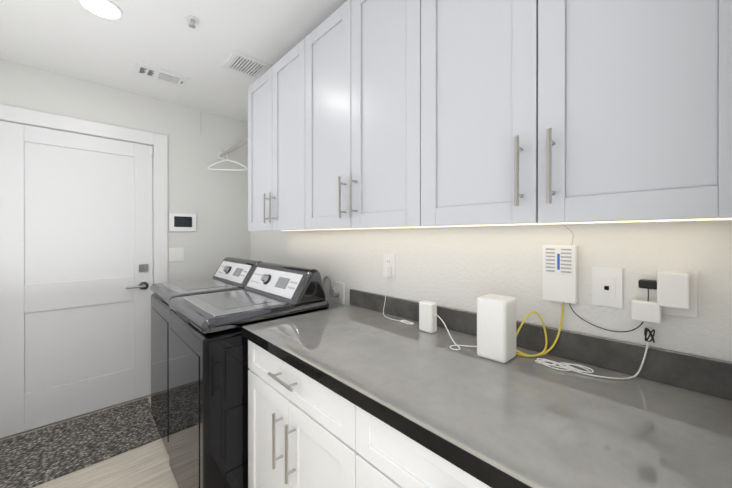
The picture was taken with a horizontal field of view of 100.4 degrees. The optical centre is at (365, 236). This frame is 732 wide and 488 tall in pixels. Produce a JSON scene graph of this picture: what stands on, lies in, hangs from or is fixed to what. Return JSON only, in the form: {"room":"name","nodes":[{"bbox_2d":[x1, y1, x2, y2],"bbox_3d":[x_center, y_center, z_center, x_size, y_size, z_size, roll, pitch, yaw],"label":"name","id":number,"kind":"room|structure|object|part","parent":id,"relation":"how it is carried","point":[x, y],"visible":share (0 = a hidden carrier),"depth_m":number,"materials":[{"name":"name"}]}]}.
{"room":"laundry room","nodes":[
{"label":"laundry room","id":0,"kind":"room"},
{"bbox_2d":[0,394,177,487],"bbox_3d":[-0.219,1.326,0.633,2.190,0.060,5.014,0,0,-43],"label":"floor","id":1,"kind":"structure","parent":0,"point":[147,465],"depth_m":1.68,"materials":[{"name":"beige wood"}]},
{"bbox_2d":[0,397,160,487],"bbox_3d":[-1.901,1.287,1.845,1.045,0.012,0.644,0,0,-43],"label":"rug","id":2,"kind":"object","parent":1,"relation":"on","point":[36,458],"visible":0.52,"depth_m":1.89,"materials":[{"name":"grey carpet"}]},
{"bbox_2d":[150,257,261,454],"bbox_3d":[-1.094,0.730,2.163,0.636,1.125,0.663,0,0,-43],"label":"washer","id":3,"kind":"object","parent":1,"relation":"on","point":[231,273],"visible":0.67,"depth_m":1.98,"materials":[{"name":"black metal"}]},
{"bbox_3d":[-1.153,0.329,2.106,0.240,0.004,0.405,0,0,-43],"label":"lid","id":4,"kind":"part","parent":3,"relation":"part of","materials":[{"name":"silver metal"}]},
{"bbox_3d":[-1.155,0.336,2.104,0.345,0.014,0.545,0,0,-43],"label":"lid","id":5,"kind":"part","parent":3,"relation":"part of","materials":[{"name":"silver metal"}]},
{"bbox_3d":[-1.039,0.246,2.286,0.056,0.063,0.062,0,0,-43],"label":"knob","id":6,"kind":"part","parent":3,"relation":"part of","materials":[{"name":"black plastic"}]},
{"bbox_3d":[-0.994,0.254,2.256,0.073,0.116,0.555,0,0,-43],"label":"panel","id":7,"kind":"part","parent":3,"relation":"part of","materials":[{"name":"white"}]},
{"bbox_2d":[169,262,328,487],"bbox_3d":[-0.642,0.731,1.666,0.636,1.125,0.663,0,0,-43],"label":"washing machine","id":8,"kind":"object","parent":1,"relation":"on","point":[208,394],"visible":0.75,"depth_m":1.33,"materials":[{"name":"black metal"}]},
{"bbox_3d":[-0.868,0.379,1.453,0.016,0.020,0.236,0,0,-43],"label":"handle","id":9,"kind":"part","parent":8,"relation":"part of","materials":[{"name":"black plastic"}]},
{"bbox_3d":[-0.702,0.330,1.609,0.240,0.004,0.405,0,0,-43],"label":"lid","id":10,"kind":"part","parent":8,"relation":"part of","materials":[{"name":"silver metal"}]},
{"bbox_3d":[-0.704,0.337,1.607,0.345,0.014,0.545,0,0,-43],"label":"lid","id":11,"kind":"part","parent":8,"relation":"part of","materials":[{"name":"silver metal"}]},
{"bbox_3d":[-0.587,0.247,1.789,0.056,0.063,0.062,0,0,-43],"label":"knob","id":12,"kind":"part","parent":8,"relation":"part of","materials":[{"name":"black plastic"}]},
{"bbox_3d":[-0.542,0.255,1.760,0.073,0.116,0.555,0,0,-43],"label":"panel","id":13,"kind":"part","parent":8,"relation":"part of","materials":[{"name":"white"}]},
{"bbox_2d":[248,341,332,487],"bbox_3d":[-0.029,0.857,1.235,0.599,0.874,0.755,0,0,-43],"label":"base cabinet","id":14,"kind":"object","parent":1,"relation":"on","point":[290,416],"depth_m":1.06,"materials":[{"name":"white wood"}]},
{"bbox_2d":[241,305,731,487],"bbox_3d":[0.176,0.397,1.000,0.622,0.047,1.400,0,0,-43],"label":"countertop","id":15,"kind":"structure","parent":14,"relation":"on","point":[519,422],"depth_m":0.69,"materials":[{"name":"grey stone"}]},
{"bbox_3d":[0.180,0.375,1.341,0.038,0.005,0.077,0,0,-43],"label":"cord coil","id":16,"kind":"part","parent":15,"relation":"part of","materials":[{"name":"white plastic"}]},
{"bbox_2d":[419,301,436,332],"bbox_3d":[0.249,0.321,1.228,0.041,0.118,0.064,0,0,-43],"label":"hub","id":17,"kind":"object","parent":15,"relation":"on","point":[427,317],"visible":1,"depth_m":1.21,"materials":[{"name":"white plastic"}]},
{"bbox_2d":[435,314,476,349],"bbox_3d":[0.306,0.341,1.088,0.112,0.076,0.216,0,0,-43],"label":"cord","id":18,"kind":"object","parent":15,"relation":"on","point":[453,340],"visible":0.98,"depth_m":1.06,"materials":[{"name":"white plastic"}]},
{"bbox_2d":[477,294,515,362],"bbox_3d":[0.415,0.285,0.970,0.093,0.190,0.093,0,0,-43],"label":"router","id":19,"kind":"object","parent":15,"relation":"on","point":[496,327],"visible":1,"depth_m":0.94,"materials":[{"name":"white plastic"}]},
{"bbox_2d":[516,311,546,356],"bbox_3d":[0.522,0.311,0.983,0.085,0.135,0.094,0,0,-43],"label":"cord","id":20,"kind":"object","parent":15,"relation":"on","point":[522,323],"visible":0.92,"depth_m":0.98,"materials":[{"name":"yellow plastic"}]},
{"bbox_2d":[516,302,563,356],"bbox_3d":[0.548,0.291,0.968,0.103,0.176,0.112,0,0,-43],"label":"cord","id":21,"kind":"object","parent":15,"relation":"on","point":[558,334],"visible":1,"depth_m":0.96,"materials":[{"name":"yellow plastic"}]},
{"bbox_2d":[535,358,593,372],"bbox_3d":[0.573,0.375,0.887,0.072,0.008,0.140,0,0,-43],"label":"pile","id":22,"kind":"object","parent":15,"relation":"on","point":[567,365],"visible":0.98,"depth_m":0.88,"materials":[{"name":"white plastic"}]},
{"bbox_2d":[559,342,648,379],"bbox_3d":[0.653,0.327,0.847,0.088,0.104,0.191,0,0,-43],"label":"cord","id":23,"kind":"object","parent":15,"relation":"on","point":[642,363],"visible":1,"depth_m":0.82,"materials":[{"name":"white plastic"}]},
{"bbox_2d":[333,397,484,487],"bbox_3d":[0.406,0.858,0.774,0.599,0.874,0.754,0,0,-43],"label":"base cabinet","id":24,"kind":"object","parent":1,"relation":"on","point":[366,454],"depth_m":0.74,"materials":[{"name":"white wood"}]},
{"bbox_2d":[0,59,250,281],"bbox_3d":[-1.898,0.082,2.411,1.950,2.420,0.120,0,0,-43],"label":"wall","id":25,"kind":"structure","parent":0,"point":[216,202],"depth_m":2.64,"materials":[{"name":"white paint"}]},
{"bbox_2d":[0,121,152,438],"bbox_3d":[-2.028,0.271,2.198,0.820,2.018,0.092,0,0,-43],"label":"door","id":26,"kind":"structure","parent":25,"relation":"in","point":[76,247],"depth_m":2.16,"materials":[{"name":"white wood"}]},
{"bbox_3d":[-1.792,0.321,2.395,0.147,0.205,0.054,0,0,-43],"label":"handle","id":27,"kind":"part","parent":26,"relation":"part of","materials":[{"name":"silver metal"}]},
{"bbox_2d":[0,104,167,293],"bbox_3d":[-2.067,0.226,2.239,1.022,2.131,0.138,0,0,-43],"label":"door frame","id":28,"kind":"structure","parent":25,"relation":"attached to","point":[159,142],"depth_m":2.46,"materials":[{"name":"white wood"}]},
{"bbox_2d":[168,248,183,261],"bbox_3d":[-1.609,0.151,2.593,0.116,0.115,0.010,0,0,-43],"label":"switch plate","id":29,"kind":"object","parent":25,"relation":"attached to","point":[175,254],"visible":1,"depth_m":2.59,"materials":[{"name":"white plastic"}]},
{"bbox_2d":[169,213,195,230],"bbox_3d":[-1.572,-0.125,2.620,0.203,0.152,0.021,0,0,-43],"label":"panel","id":30,"kind":"object","parent":25,"relation":"attached to","point":[181,222],"visible":1,"depth_m":2.61,"materials":[{"name":"white plastic"}]},
{"bbox_2d":[207,138,247,170],"bbox_3d":[-1.024,-0.689,2.495,0.273,0.203,0.953,0,0,-43],"label":"hanging rod","id":31,"kind":"object","parent":25,"relation":"attached to","point":[221,155],"visible":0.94,"depth_m":2.71,"materials":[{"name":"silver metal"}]},
{"bbox_2d":[0,0,346,121],"bbox_3d":[-0.219,-1.154,0.628,2.190,0.060,5.014,0,0,-43],"label":"ceiling","id":32,"kind":"structure","parent":0,"point":[73,38],"depth_m":1.75,"materials":[{"name":"white paint"}]},
{"bbox_2d":[77,0,122,19],"bbox_3d":[-1.296,-1.122,1.493,0.170,0.008,0.170,0,0,-43],"label":"recessed light","id":33,"kind":"object","parent":32,"relation":"in","point":[107,9],"visible":1,"depth_m":1.50,"materials":[{"name":"white plastic"}]},
{"bbox_2d":[132,61,190,88],"bbox_3d":[-1.426,-1.122,2.133,0.310,0.010,0.200,0,0,-43],"label":"ceiling vent","id":34,"kind":"object","parent":32,"relation":"in","point":[141,69],"visible":1,"depth_m":2.12,"materials":[{"name":"white"}]},
{"bbox_2d":[185,15,198,28],"bbox_3d":[-0.901,-1.108,1.582,0.064,0.036,0.064,0,0,-43],"label":"sprinkler","id":35,"kind":"object","parent":32,"relation":"attached to","point":[192,20],"visible":1,"depth_m":1.58,"materials":[{"name":"white metal"}]},
{"bbox_2d":[222,50,271,79],"bbox_3d":[-0.786,-1.122,2.008,0.235,0.010,0.235,0,0,-43],"label":"ceiling vent","id":36,"kind":"object","parent":32,"relation":"in","point":[244,65],"visible":1,"depth_m":1.99,"materials":[{"name":"white metal"}]},
{"bbox_2d":[251,220,731,361],"bbox_3d":[0.490,0.084,1.300,0.240,2.420,5.014,0,0,-43],"label":"wall","id":37,"kind":"structure","parent":0,"point":[463,268],"depth_m":1.04,"materials":[{"name":"white paint"}]},
{"bbox_2d":[248,46,295,230],"bbox_3d":[-0.424,-0.528,1.874,0.295,0.958,0.772,0,0,-43],"label":"upper cabinet","id":38,"kind":"object","parent":37,"relation":"attached to","point":[272,97],"depth_m":1.78,"materials":[{"name":"grey wood"}]},
{"bbox_3d":[0.111,-0.044,1.443,0.015,0.008,2.077,0,0,-43],"label":"panel","id":39,"kind":"part","parent":38,"relation":"part of","materials":[{"name":"beige wood"}]},
{"bbox_2d":[323,275,343,303],"bbox_3d":[-0.201,0.455,1.819,0.053,0.451,0.166,0,0,-43],"label":"electrical outlet","id":40,"kind":"object","parent":37,"relation":"attached to","point":[336,291],"visible":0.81,"depth_m":1.80,"materials":[{"name":"white plastic"}]},
{"bbox_3d":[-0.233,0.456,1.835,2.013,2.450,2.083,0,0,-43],"label":"cord","id":41,"kind":"part","parent":40,"relation":"part of","materials":[{"name":"grey plastic"}]},
{"bbox_2d":[296,0,399,230],"bbox_3d":[0.044,-0.527,1.378,0.295,0.958,0.832,0,0,-43],"label":"upper cabinet","id":42,"kind":"object","parent":37,"relation":"attached to","point":[373,114],"depth_m":1.28,"materials":[{"name":"grey wood"}]},
{"bbox_2d":[383,254,394,277],"bbox_3d":[0.104,0.145,1.506,0.036,0.116,0.072,0,0,-43],"label":"electrical outlet","id":43,"kind":"object","parent":37,"relation":"attached to","point":[389,267],"visible":1,"depth_m":1.50,"materials":[{"name":"white plastic"}]},
{"bbox_2d":[543,245,577,303],"bbox_3d":[0.614,0.115,0.967,0.034,0.176,0.090,0,0,-43],"label":"terminal","id":44,"kind":"object","parent":37,"relation":"attached to","point":[560,273],"visible":1,"depth_m":0.95,"materials":[{"name":"white plastic"}]},
{"bbox_2d":[400,0,731,227],"bbox_3d":[0.512,-0.526,0.882,0.295,0.958,0.772,0,0,-43],"label":"upper cabinet","id":45,"kind":"object","parent":37,"relation":"attached to","point":[513,112],"depth_m":0.72,"materials":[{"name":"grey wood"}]},
{"bbox_2d":[592,267,622,307],"bbox_3d":[0.703,0.147,0.891,0.009,0.112,0.070,0,0,-43],"label":"phone jack","id":46,"kind":"object","parent":37,"relation":"attached to","point":[607,287],"visible":1,"depth_m":0.89,"materials":[{"name":"white plastic"}]},
{"bbox_2d":[631,270,697,323],"bbox_3d":[0.770,0.155,0.790,0.050,0.136,0.121,0,0,-43],"label":"electrical outlet","id":47,"kind":"object","parent":37,"relation":"attached to","point":[677,293],"visible":1,"depth_m":0.77,"materials":[{"name":"white plastic"}]},
{"bbox_2d":[569,288,648,331],"bbox_3d":[0.688,0.203,0.876,0.030,0.137,0.186,0,0,-43],"label":"cord","id":48,"kind":"object","parent":47,"relation":"attached to","point":[611,330],"visible":0.85,"depth_m":0.87,"materials":[{"name":"black plastic"}]},
{"bbox_2d":[644,328,654,342],"bbox_3d":[0.749,0.260,0.807,0.010,0.036,0.022,0,0,-43],"label":"bundle","id":49,"kind":"object","parent":48,"relation":"attached to","point":[646,330],"visible":1,"depth_m":0.81,"materials":[{"name":"black plastic"}]}
]}

